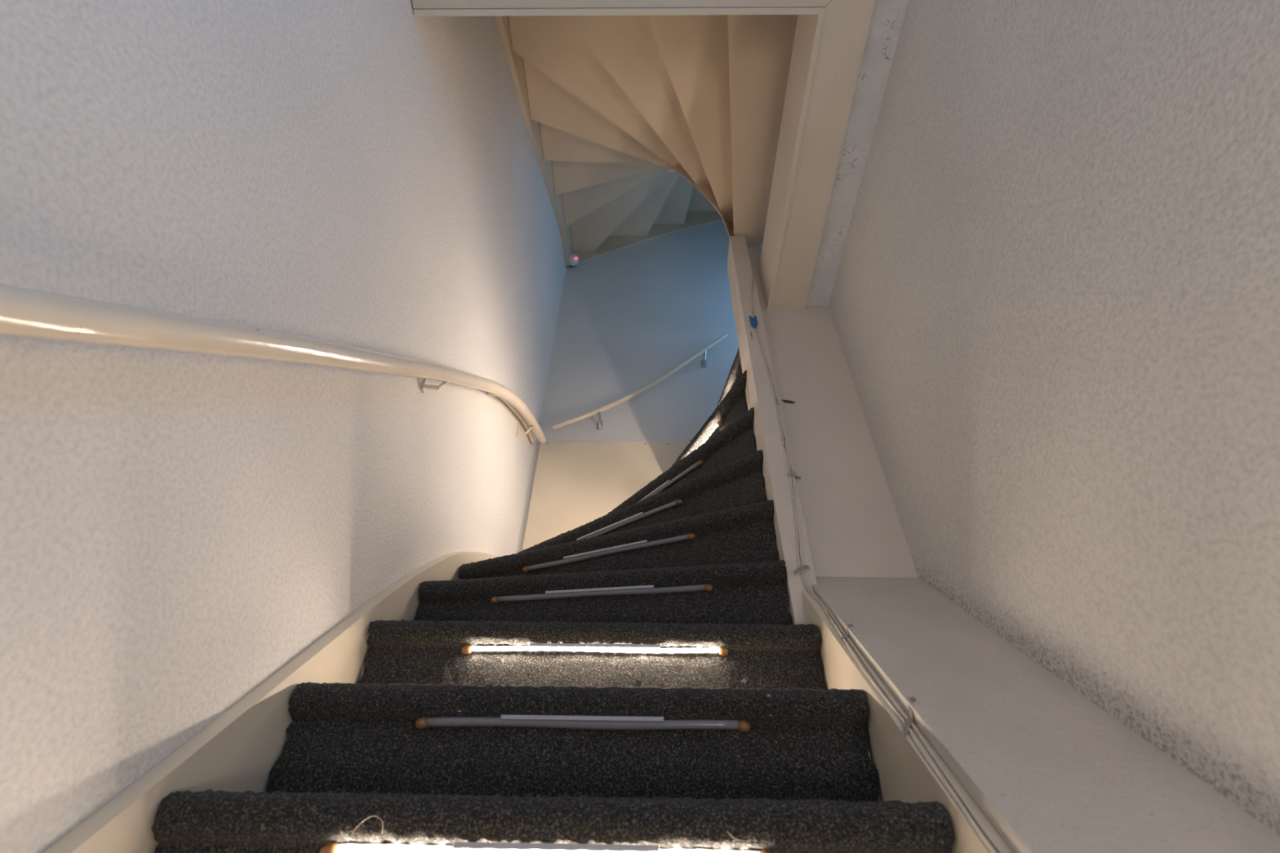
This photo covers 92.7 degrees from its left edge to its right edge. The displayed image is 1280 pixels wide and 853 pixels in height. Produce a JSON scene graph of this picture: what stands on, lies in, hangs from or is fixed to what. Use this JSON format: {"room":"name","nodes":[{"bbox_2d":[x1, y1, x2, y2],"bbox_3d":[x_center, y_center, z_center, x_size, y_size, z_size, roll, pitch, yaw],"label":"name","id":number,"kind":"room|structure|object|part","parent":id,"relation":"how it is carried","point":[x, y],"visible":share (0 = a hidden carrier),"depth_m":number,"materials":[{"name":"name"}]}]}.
{"room":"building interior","nodes":[
{"label":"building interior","id":0,"kind":"room"},
{"bbox_2d":[0,0,566,852],"bbox_3d":[-0.618,-1.213,1.629,0.100,6.020,4.100,0,-43,1],"label":"wall","id":1,"kind":"structure","parent":0,"point":[178,528],"depth_m":0.87,"materials":[{"name":"paint"}]},
{"bbox_2d":[0,283,546,444],"bbox_3d":[-0.540,-0.001,1.343,0.078,2.341,2.680,0,-43,1],"label":"handrail","id":2,"kind":"object","parent":1,"relation":"attached to","point":[24,312],"visible":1,"depth_m":0.70,"materials":[{"name":"beige paint"}]},
{"bbox_3d":[-0.540,-0.116,1.633,0.059,0.049,0.016,11,-44,-11],"label":"bracket arm","id":3,"kind":"part","parent":2,"relation":"part of","materials":[{"name":"paint"}]},
{"bbox_3d":[-0.522,0.012,2.791,0.061,0.067,0.019,15,-45,-14],"label":"bracket arm","id":4,"kind":"part","parent":2,"relation":"part of","materials":[{"name":"paint"}]},
{"bbox_2d":[413,6,819,16],"bbox_3d":[-0.060,-1.127,1.611,1.013,0.252,0.014,0,-43,1],"label":"trim","id":5,"kind":"structure","parent":1,"relation":"attached to","point":[753,10],"depth_m":1.52,"materials":[{"name":"beige paint"}]},
{"bbox_2d":[411,0,831,8],"bbox_3d":[0.006,-1.093,1.483,1.148,0.016,0.122,0,-43,1],"label":"trim","id":6,"kind":"structure","parent":1,"relation":"attached to","point":[416,4],"depth_m":1.52,"materials":[{"name":"beige paint"}]},
{"bbox_2d":[494,14,797,266],"bbox_3d":[0.360,-1.720,3.269,1.799,2.965,2.390,0,-43,1],"label":"staircase","id":7,"kind":"structure","parent":1,"relation":"attached to","point":[640,128],"depth_m":2.51,"materials":[{"name":"beige paint"}]},
{"bbox_2d":[515,220,762,553],"bbox_3d":[0.647,0.234,3.138,2.600,6.020,0.100,0,-43,1],"label":"wall","id":8,"kind":"structure","parent":0,"point":[628,317],"depth_m":3.79,"materials":[{"name":"paint"}]},
{"bbox_2d":[568,253,579,266],"bbox_3d":[-0.480,-1.184,4.359,0.094,0.097,0.099,0,-43,1],"label":"sensor","id":9,"kind":"object","parent":8,"relation":"attached to","point":[574,260],"visible":0.91,"depth_m":4.32,"materials":[{"name":"white plastic"}]},
{"bbox_2d":[551,333,728,430],"bbox_3d":[0.036,-0.257,3.484,0.991,0.804,0.078,0,-43,1],"label":"handrail","id":10,"kind":"object","parent":8,"relation":"attached to","point":[598,411],"visible":1,"depth_m":3.38,"materials":[{"name":"beige paint"}]},
{"bbox_3d":[-0.218,-0.043,3.285,0.018,0.056,0.067,0,-43,1],"label":"bracket arm","id":11,"kind":"part","parent":10,"relation":"part of","materials":[{"name":"metal"}]},
{"bbox_3d":[0.384,-0.411,3.626,0.019,0.065,0.067,4,-43,-3],"label":"bracket arm","id":12,"kind":"part","parent":10,"relation":"part of","materials":[{"name":"metal"}]},
{"bbox_2d":[746,247,918,577],"bbox_3d":[0.530,0.478,1.372,0.252,3.240,0.060,0,-43,1],"label":"wall","id":13,"kind":"structure","parent":0,"point":[854,529],"depth_m":1.71,"materials":[{"name":"white paint"}]},
{"bbox_2d":[782,399,795,403],"bbox_3d":[0.451,-0.076,1.849,0.040,0.016,0.002,0,-43,1],"label":"scrap","id":14,"kind":"object","parent":13,"relation":"attached to","point":[784,401],"visible":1,"depth_m":1.85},
{"bbox_2d":[758,6,825,309],"bbox_3d":[0.457,-0.818,1.928,0.014,0.252,0.907,0,-43,1],"label":"trim","id":15,"kind":"structure","parent":13,"relation":"attached to","point":[808,27],"depth_m":1.85,"materials":[{"name":"beige paint"}]},
{"bbox_2d":[787,471,800,479],"bbox_3d":[0.414,0.131,1.623,0.018,0.038,0.061,-27,-50,27],"label":"strap","id":16,"kind":"object","parent":13,"relation":"attached to","point":[790,473],"visible":1,"depth_m":1.60,"materials":[{"name":"white plastic"}]},
{"bbox_2d":[771,0,875,308],"bbox_3d":[0.523,-0.778,1.806,0.120,0.016,1.029,0,-43,1],"label":"beam","id":17,"kind":"structure","parent":13,"relation":"attached to","point":[846,24],"depth_m":1.75,"materials":[{"name":"beige paint"}]},
{"bbox_2d":[805,0,908,306],"bbox_3d":[0.046,-1.553,1.187,1.238,0.250,3.000,0,-43,1],"label":"wall","id":18,"kind":"structure","parent":0,"point":[887,15],"depth_m":1.76,"materials":[{"name":"paint"}]},
{"bbox_2d":[828,0,1279,835],"bbox_3d":[0.695,-0.499,0.257,0.100,3.140,3.100,0,-43,1],"label":"wall","id":19,"kind":"structure","parent":0,"point":[1054,305],"depth_m":0.87,"materials":[{"name":"paint"}]},
{"bbox_2d":[812,577,1279,852],"bbox_3d":[0.502,0.623,0.027,0.265,2.331,1.700,0,-43,1],"label":"ledge","id":20,"kind":"object","parent":19,"relation":"attached to","point":[1051,770],"depth_m":0.77,"materials":[{"name":"paint"}]},
{"bbox_3d":[0.587,1.022,-0.488,2.600,0.100,4.300,0,-43,1],"label":"floor","id":21,"kind":"structure","parent":0,"visible":0},
{"bbox_2d":[43,235,1013,852],"bbox_3d":[0.235,0.437,0.993,1.642,3.748,2.749,0,-43,1],"label":"staircase","id":22,"kind":"structure","parent":21,"relation":"on","point":[331,742],"depth_m":0.96,"materials":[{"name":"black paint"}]},
{"bbox_2d":[346,815,382,843],"bbox_3d":[-0.304,0.447,0.677,0.038,0.025,0.007,-3,-43,4],"label":"thread","id":23,"kind":"object","parent":22,"relation":"on","point":[373,815],"visible":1,"depth_m":0.68,"materials":[{"name":"beige fabric"}]},
{"bbox_2d":[320,841,771,852],"bbox_3d":[-0.104,0.482,0.688,0.514,0.018,0.018,0,-43,1],"label":"light","id":24,"kind":"object","parent":22,"relation":"attached to","point":[334,847],"visible":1,"depth_m":0.69,"materials":[{"name":"grey plastic"}]},
{"bbox_2d":[415,715,750,732],"bbox_3d":[-0.090,0.465,0.953,0.522,0.019,0.018,0,-43,1],"label":"light","id":25,"kind":"object","parent":22,"relation":"attached to","point":[588,722],"visible":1,"depth_m":0.95,"materials":[{"name":"grey plastic"}]},
{"bbox_2d":[462,643,728,656],"bbox_3d":[-0.090,0.447,1.218,0.532,0.020,0.018,0,-43,1],"label":"light","id":26,"kind":"object","parent":22,"relation":"attached to","point":[619,648],"visible":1,"depth_m":1.22,"materials":[{"name":"grey plastic"}]},
{"bbox_2d":[490,583,712,603],"bbox_3d":[-0.096,0.397,1.450,0.537,0.019,0.018,-5,-44,6],"label":"light","id":27,"kind":"object","parent":22,"relation":"attached to","point":[644,589],"visible":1,"depth_m":1.45,"materials":[{"name":"grey plastic"}]},
{"bbox_2d":[522,533,695,572],"bbox_3d":[-0.096,0.349,1.684,0.519,0.019,0.018,-15,-45,16],"label":"light","id":28,"kind":"object","parent":22,"relation":"attached to","point":[644,544],"visible":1,"depth_m":1.68,"materials":[{"name":"grey plastic"}]},
{"bbox_2d":[576,498,682,540],"bbox_3d":[-0.095,0.328,1.946,0.546,0.020,0.018,-26,-50,26],"label":"light","id":29,"kind":"object","parent":22,"relation":"attached to","point":[631,519],"visible":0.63,"depth_m":1.91,"materials":[{"name":"grey plastic"}]},
{"bbox_2d":[638,459,702,502],"bbox_3d":[0.012,0.269,2.166,0.018,0.019,0.603,30,-50,-27],"label":"light","id":30,"kind":"object","parent":22,"relation":"attached to","point":[668,483],"visible":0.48,"depth_m":2.07,"materials":[{"name":"grey plastic"}]},
{"bbox_2d":[693,421,722,450],"bbox_3d":[0.189,0.124,2.278,0.018,0.019,0.454,18,-46,-17],"label":"light","id":31,"kind":"object","parent":22,"relation":"attached to","point":[719,423],"visible":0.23,"depth_m":2.17,"materials":[{"name":"grey plastic"}]},
{"bbox_2d":[749,315,757,328],"bbox_3d":[0.383,-0.352,2.051,0.024,0.076,0.001,0,-43,1],"label":"tape piece","id":32,"kind":"object","parent":22,"relation":"attached to","point":[753,320],"visible":1,"depth_m":2.05,"materials":[{"name":"blue plastic"}]},
{"bbox_3d":[0.377,0.120,1.680,0.065,2.340,0.094,0,-43,1],"label":"newel post","id":33,"kind":"part","parent":22,"relation":"part of","materials":[{"name":"white wood"}]},
{"bbox_2d":[794,564,809,574],"bbox_3d":[0.374,0.330,1.407,0.038,0.024,0.005,0,-43,1],"label":"strap","id":34,"kind":"object","parent":22,"relation":"attached to","point":[805,566],"visible":1,"depth_m":1.41,"materials":[{"name":"white plastic"}]},
{"bbox_2d":[839,624,853,644],"bbox_3d":[0.380,0.385,1.128,0.048,0.052,0.006,22,-47,-21],"label":"strap","id":35,"kind":"object","parent":22,"relation":"attached to","point":[848,625],"visible":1,"depth_m":1.13,"materials":[{"name":"white plastic"}]},
{"bbox_2d":[751,275,996,852],"bbox_3d":[0.382,-0.047,1.283,0.029,2.052,0.714,0,-43,1],"label":"cable","id":36,"kind":"object","parent":22,"relation":"attached to","point":[973,824],"visible":1,"depth_m":0.96,"materials":[{"name":"white plastic"}]},
{"bbox_2d":[751,275,1004,852],"bbox_3d":[0.388,-0.047,1.283,0.028,2.052,0.714,0,-43,1],"label":"cable","id":37,"kind":"object","parent":22,"relation":"attached to","point":[974,815],"visible":1,"depth_m":0.96,"materials":[{"name":"white plastic"}]},
{"bbox_2d":[903,697,916,737],"bbox_3d":[0.376,0.406,0.852,0.052,0.066,0.009,26,-49,-24],"label":"strap","id":38,"kind":"object","parent":22,"relation":"attached to","point":[908,721],"visible":1,"depth_m":0.85,"materials":[{"name":"white plastic"}]}
]}

